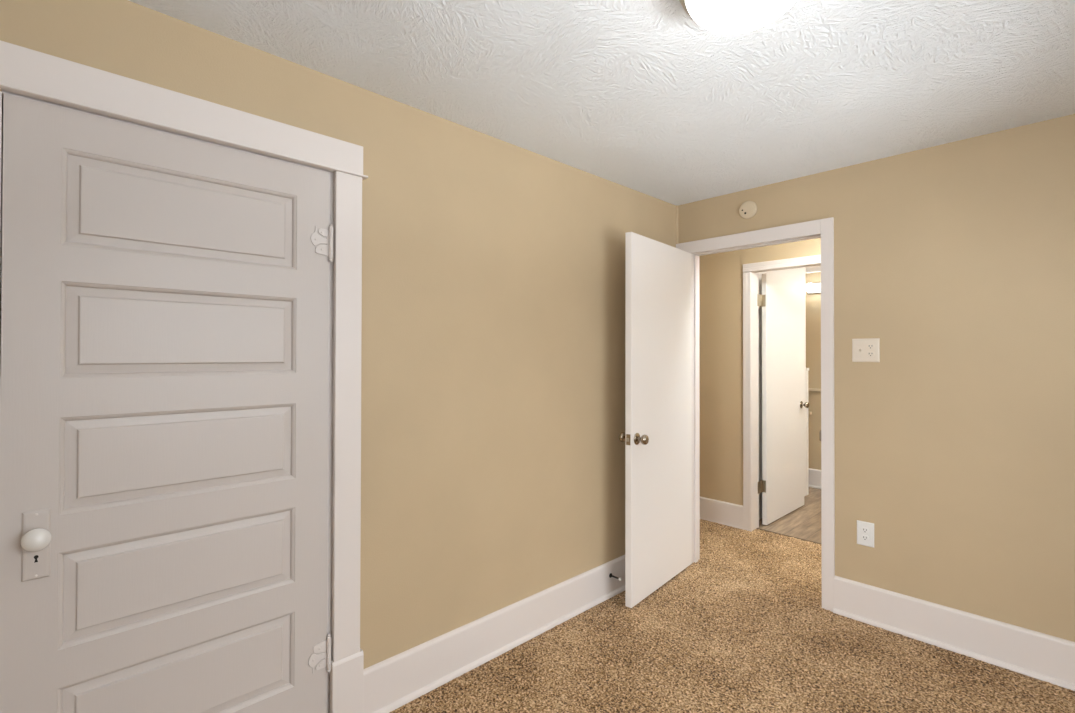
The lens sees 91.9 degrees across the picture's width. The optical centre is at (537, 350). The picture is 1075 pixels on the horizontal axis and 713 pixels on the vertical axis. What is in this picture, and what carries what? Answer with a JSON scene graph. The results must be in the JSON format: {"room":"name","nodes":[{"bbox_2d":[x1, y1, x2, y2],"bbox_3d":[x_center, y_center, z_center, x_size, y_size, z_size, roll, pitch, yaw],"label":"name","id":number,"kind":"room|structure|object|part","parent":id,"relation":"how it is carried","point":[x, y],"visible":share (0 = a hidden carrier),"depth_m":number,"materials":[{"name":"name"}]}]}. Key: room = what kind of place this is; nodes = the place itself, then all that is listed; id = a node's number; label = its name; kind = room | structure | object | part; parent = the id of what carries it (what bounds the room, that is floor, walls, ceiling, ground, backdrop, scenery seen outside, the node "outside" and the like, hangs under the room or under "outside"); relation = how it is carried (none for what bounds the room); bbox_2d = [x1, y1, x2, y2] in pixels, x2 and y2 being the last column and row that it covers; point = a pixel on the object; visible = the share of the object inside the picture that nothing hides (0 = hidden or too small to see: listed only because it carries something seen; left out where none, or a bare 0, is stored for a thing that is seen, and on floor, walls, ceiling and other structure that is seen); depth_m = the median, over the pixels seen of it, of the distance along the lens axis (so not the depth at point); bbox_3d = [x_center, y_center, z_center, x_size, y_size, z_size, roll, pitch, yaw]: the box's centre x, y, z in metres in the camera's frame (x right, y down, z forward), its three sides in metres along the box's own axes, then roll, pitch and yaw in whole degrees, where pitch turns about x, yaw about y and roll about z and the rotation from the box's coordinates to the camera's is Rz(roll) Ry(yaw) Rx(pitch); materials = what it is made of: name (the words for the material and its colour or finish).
{"room":"empty bedroom","nodes":[
{"label":"empty bedroom","id":0,"kind":"room"},
{"bbox_2d":[0,0,805,668],"bbox_3d":[0.397,0.207,3.015,6.012,2.357,0.130,1,-1,-44],"label":"wall","id":1,"kind":"structure","parent":0,"point":[493,330],"depth_m":2.24,"materials":[{"name":"beige paint"}]},
{"bbox_2d":[0,93,332,712],"bbox_3d":[-1.022,0.361,1.560,0.825,1.997,0.104,1,-1,-44],"label":"door","id":2,"kind":"structure","parent":1,"relation":"in","point":[165,296],"depth_m":1.51,"materials":[{"name":"beige paint"}]},
{"bbox_3d":[-1.250,0.472,1.297,0.057,0.057,0.043,1,-1,-44],"label":"knob","id":3,"kind":"part","parent":2,"relation":"part of","materials":[{"name":"ceramic"}]},
{"bbox_3d":[-1.052,1.013,1.575,0.573,0.233,0.026,1,-1,-44],"label":"panel","id":4,"kind":"part","parent":2,"relation":"part of","materials":[{"name":"beige paint"}]},
{"bbox_3d":[-1.051,0.659,1.578,0.573,0.233,0.026,1,-1,-44],"label":"panel","id":5,"kind":"part","parent":2,"relation":"part of","materials":[{"name":"beige paint"}]},
{"bbox_3d":[-1.051,0.306,1.581,0.573,0.234,0.026,1,-1,-44],"label":"panel","id":6,"kind":"part","parent":2,"relation":"part of","materials":[{"name":"beige paint"}]},
{"bbox_3d":[-1.050,-0.053,1.584,0.573,0.235,0.026,1,-1,-44],"label":"panel","id":7,"kind":"part","parent":2,"relation":"part of","materials":[{"name":"beige paint"}]},
{"bbox_3d":[-1.050,-0.405,1.587,0.573,0.235,0.026,1,-1,-44],"label":"panel","id":8,"kind":"part","parent":2,"relation":"part of","materials":[{"name":"beige paint"}]},
{"bbox_2d":[0,40,367,712],"bbox_3d":[-1.065,0.309,1.601,1.072,2.135,0.142,1,-1,-44],"label":"door frame","id":9,"kind":"structure","parent":1,"relation":"attached to","point":[26,73],"depth_m":1.85,"materials":[{"name":"beige paint"}]},
{"bbox_3d":[-1.027,-0.706,1.571,1.043,0.106,0.022,1,-1,-44],"label":"head casing","id":10,"kind":"part","parent":9,"relation":"part of","materials":[{"name":"beige paint"}]},
{"bbox_3d":[-0.691,0.233,1.889,0.098,1.748,0.021,1,-1,-44],"label":"casing","id":11,"kind":"part","parent":9,"relation":"part of","materials":[{"name":"beige paint"}]},
{"bbox_2d":[363,555,624,712],"bbox_3d":[0.140,1.289,2.675,2.181,0.187,0.033,1,-1,-44],"label":"baseboard","id":12,"kind":"structure","parent":1,"relation":"attached to","point":[389,684],"depth_m":2.30,"materials":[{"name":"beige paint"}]},
{"bbox_2d":[609,573,621,580],"bbox_3d":[0.438,1.269,2.907,0.025,0.025,0.076,1,-1,-44],"label":"door stop","id":13,"kind":"object","parent":1,"relation":"attached to","point":[610,574],"visible":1,"depth_m":2.91,"materials":[{"name":"black metal"}]},
{"bbox_2d":[128,0,1074,204],"bbox_3d":[0.603,-1.037,1.076,3.800,0.100,3.200,1,-1,-44],"label":"ceiling","id":14,"kind":"structure","parent":0,"point":[638,95],"depth_m":1.83,"materials":[{"name":"white paint"}]},
{"bbox_2d":[679,0,795,33],"bbox_3d":[0.537,-0.921,1.345,0.344,0.128,0.344,1,-1,-44],"label":"ceiling light","id":15,"kind":"object","parent":14,"relation":"attached to","point":[719,16],"visible":1,"depth_m":1.34,"materials":[{"name":"white glass"}]},
{"bbox_2d":[389,487,1074,712],"bbox_3d":[1.406,1.420,2.318,6.515,0.084,3.703,1,-1,-44],"label":"floor","id":16,"kind":"structure","parent":0,"point":[745,627],"depth_m":2.32,"materials":[{"name":"carpet"}]},
{"bbox_2d":[757,528,821,543],"bbox_3d":[2.007,1.403,3.788,0.016,0.025,0.820,1,-1,-44],"label":"trim","id":17,"kind":"structure","parent":16,"relation":"on","point":[757,528],"depth_m":3.90,"materials":[{"name":"brown"}]},
{"bbox_2d":[806,265,820,495],"bbox_3d":[3.145,0.225,4.544,0.066,2.357,1.680,1,-1,-44],"label":"door frame","id":18,"kind":"structure","parent":16,"relation":"on","point":[807,369],"depth_m":5.06,"materials":[{"name":"white paint"}]},
{"bbox_2d":[699,238,820,505],"bbox_3d":[2.195,0.215,3.574,0.115,2.357,3.000,1,-1,-44],"label":"wall","id":19,"kind":"structure","parent":0,"point":[720,274],"depth_m":4.20,"materials":[{"name":"beige paint"}]},
{"bbox_2d":[700,497,742,528],"bbox_3d":[1.392,1.309,4.295,0.024,0.179,0.637,1,-1,-44],"label":"baseboard","id":20,"kind":"structure","parent":19,"relation":"attached to","point":[721,512],"depth_m":4.19,"materials":[{"name":"beige paint"}]},
{"bbox_2d":[743,255,820,531],"bbox_3d":[1.989,0.361,3.773,0.140,2.077,0.955,1,-1,-44],"label":"door frame","id":21,"kind":"structure","parent":19,"relation":"attached to","point":[751,271],"depth_m":4.05,"materials":[{"name":"beige paint"}]},
{"bbox_3d":[1.636,0.397,4.053,0.021,2.010,0.063,1,-1,-44],"label":"casing","id":22,"kind":"part","parent":21,"relation":"part of","materials":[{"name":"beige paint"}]},
{"bbox_3d":[1.948,-0.646,3.740,0.021,0.063,0.955,1,-1,-44],"label":"head casing","id":23,"kind":"part","parent":21,"relation":"part of","materials":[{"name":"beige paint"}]},
{"bbox_2d":[757,273,808,524],"bbox_3d":[2.073,0.388,4.404,0.905,2.004,0.168,1,-1,-44],"label":"door","id":24,"kind":"structure","parent":19,"relation":"in","point":[781,486],"depth_m":4.36,"materials":[{"name":"white paint"}]},
{"bbox_3d":[2.385,0.485,4.627,0.055,0.055,0.058,1,-1,-44],"label":"knob","id":25,"kind":"part","parent":24,"relation":"part of","materials":[{"name":"silver metal"}]},
{"bbox_2d":[806,272,820,469],"bbox_3d":[3.267,0.229,5.023,0.100,2.357,2.400,1,-1,-44],"label":"wall","id":26,"kind":"structure","parent":0,"point":[813,301],"depth_m":5.37,"materials":[{"name":"beige paint"}]},
{"bbox_2d":[806,283,820,293],"bbox_3d":[2.944,-0.643,5.190,0.145,0.102,0.492,1,-1,-44],"label":"vanity light","id":27,"kind":"object","parent":26,"relation":"attached to","point":[811,288],"visible":0.34,"depth_m":5.31,"materials":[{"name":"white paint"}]},
{"bbox_2d":[806,283,814,291],"bbox_3d":[2.793,-0.641,5.322,0.110,0.092,0.092,1,-1,-44],"label":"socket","id":28,"kind":"object","parent":27,"relation":"attached to","point":[810,287],"depth_m":5.29,"materials":[{"name":"white"}]},
{"bbox_2d":[808,388,820,391],"bbox_3d":[2.962,0.406,5.249,0.022,0.026,1.250,1,-1,-44],"label":"wall rail","id":29,"kind":"object","parent":26,"relation":"attached to","point":[809,389],"visible":0.02,"depth_m":5.35,"materials":[{"name":"beige paint"}]},
{"bbox_2d":[809,468,820,488],"bbox_3d":[3.217,1.314,4.968,0.033,0.187,2.200,1,-1,-44],"label":"baseboard","id":30,"kind":"structure","parent":26,"relation":"attached to","point":[814,474],"depth_m":5.34,"materials":[{"name":"beige paint"}]},
{"bbox_2d":[678,114,1074,641],"bbox_3d":[1.797,0.207,2.635,0.100,2.357,3.800,1,-1,-44],"label":"wall","id":31,"kind":"structure","parent":0,"point":[957,445],"depth_m":2.41,"materials":[{"name":"beige paint"}]},
{"bbox_2d":[619,232,691,607],"bbox_3d":[0.732,0.370,3.076,0.169,2.005,0.788,0,-1,40],"label":"door","id":32,"kind":"structure","parent":31,"relation":"in","point":[656,437],"depth_m":2.98,"materials":[{"name":"white paint"}]},
{"bbox_3d":[0.480,0.478,2.861,0.058,0.055,0.055,0,-1,40],"label":"knob","id":33,"kind":"part","parent":32,"relation":"part of","materials":[{"name":"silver metal"}]},
{"bbox_3d":[0.486,0.477,2.781,0.025,0.058,0.002,0,-1,40],"label":"latch plate","id":34,"kind":"part","parent":32,"relation":"part of","materials":[{"name":"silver metal"}]},
{"bbox_3d":[0.565,0.477,2.789,0.058,0.055,0.055,0,-1,40],"label":"knob","id":35,"kind":"part","parent":32,"relation":"part of","materials":[{"name":"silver metal"}]},
{"bbox_2d":[676,205,677,243],"bbox_3d":[0.928,0.117,3.458,0.011,2.167,0.011,1,-1,-44],"label":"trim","id":36,"kind":"structure","parent":31,"relation":"attached to","point":[676,205],"depth_m":3.46,"materials":[{"name":"beige paint"}]},
{"bbox_2d":[739,201,756,218],"bbox_3d":[1.261,-0.844,3.117,0.019,0.105,0.105,1,-1,-44],"label":"smoke detector","id":37,"kind":"object","parent":31,"relation":"attached to","point":[748,209],"visible":1,"depth_m":3.11,"materials":[{"name":"beige paint"}]},
{"bbox_2d":[676,217,834,611],"bbox_3d":[1.291,0.342,3.151,0.146,2.103,0.947,1,-1,-44],"label":"door frame","id":38,"kind":"structure","parent":31,"relation":"attached to","point":[823,229],"depth_m":2.81,"materials":[{"name":"beige paint"}]},
{"bbox_3d":[1.233,-0.671,3.144,0.018,0.078,0.886,1,-1,-44],"label":"head casing","id":39,"kind":"part","parent":38,"relation":"part of","materials":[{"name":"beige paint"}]},
{"bbox_3d":[1.560,0.340,2.795,0.018,2.103,0.061,1,-1,-44],"label":"casing","id":40,"kind":"part","parent":38,"relation":"part of","materials":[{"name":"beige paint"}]},
{"bbox_2d":[857,520,873,547],"bbox_3d":[1.681,0.941,2.668,0.010,0.123,0.078,1,-1,-44],"label":"wall outlet","id":41,"kind":"object","parent":31,"relation":"attached to","point":[865,530],"visible":1,"depth_m":2.67,"materials":[{"name":"white plastic"}]},
{"bbox_2d":[861,535,868,540],"bbox_3d":[1.679,0.961,2.666,0.004,0.027,0.034,1,-1,-44],"label":"receptacle","id":42,"kind":"object","parent":41,"relation":"attached to","point":[863,537],"depth_m":2.66,"materials":[{"name":"grey plastic"}]},
{"bbox_2d":[861,527,868,532],"bbox_3d":[1.680,0.922,2.667,0.004,0.027,0.034,1,-1,-44],"label":"receptacle","id":43,"kind":"object","parent":41,"relation":"attached to","point":[863,529],"depth_m":2.67,"materials":[{"name":"grey plastic"}]},
{"bbox_2d":[852,338,879,361],"bbox_3d":[1.683,-0.001,2.671,0.017,0.121,0.123,1,-1,-44],"label":"light switch","id":44,"kind":"object","parent":31,"relation":"attached to","point":[863,350],"visible":1,"depth_m":2.67,"materials":[{"name":"beige plastic"}]},
{"bbox_2d":[867,351,874,356],"bbox_3d":[1.700,0.019,2.654,0.004,0.027,0.034,1,-1,-44],"label":"receptacle","id":45,"kind":"object","parent":44,"relation":"attached to","point":[869,353],"depth_m":2.65,"materials":[{"name":"grey plastic"}]},
{"bbox_2d":[867,344,874,348],"bbox_3d":[1.700,-0.020,2.655,0.004,0.027,0.034,1,-1,-44],"label":"receptacle","id":46,"kind":"object","parent":44,"relation":"attached to","point":[869,346],"depth_m":2.65,"materials":[{"name":"grey plastic"}]},
{"bbox_2d":[833,576,1074,690],"bbox_3d":[2.272,1.288,2.035,0.033,0.187,2.016,1,-1,-44],"label":"baseboard","id":47,"kind":"structure","parent":31,"relation":"attached to","point":[1041,656],"depth_m":2.38,"materials":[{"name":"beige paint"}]}
]}

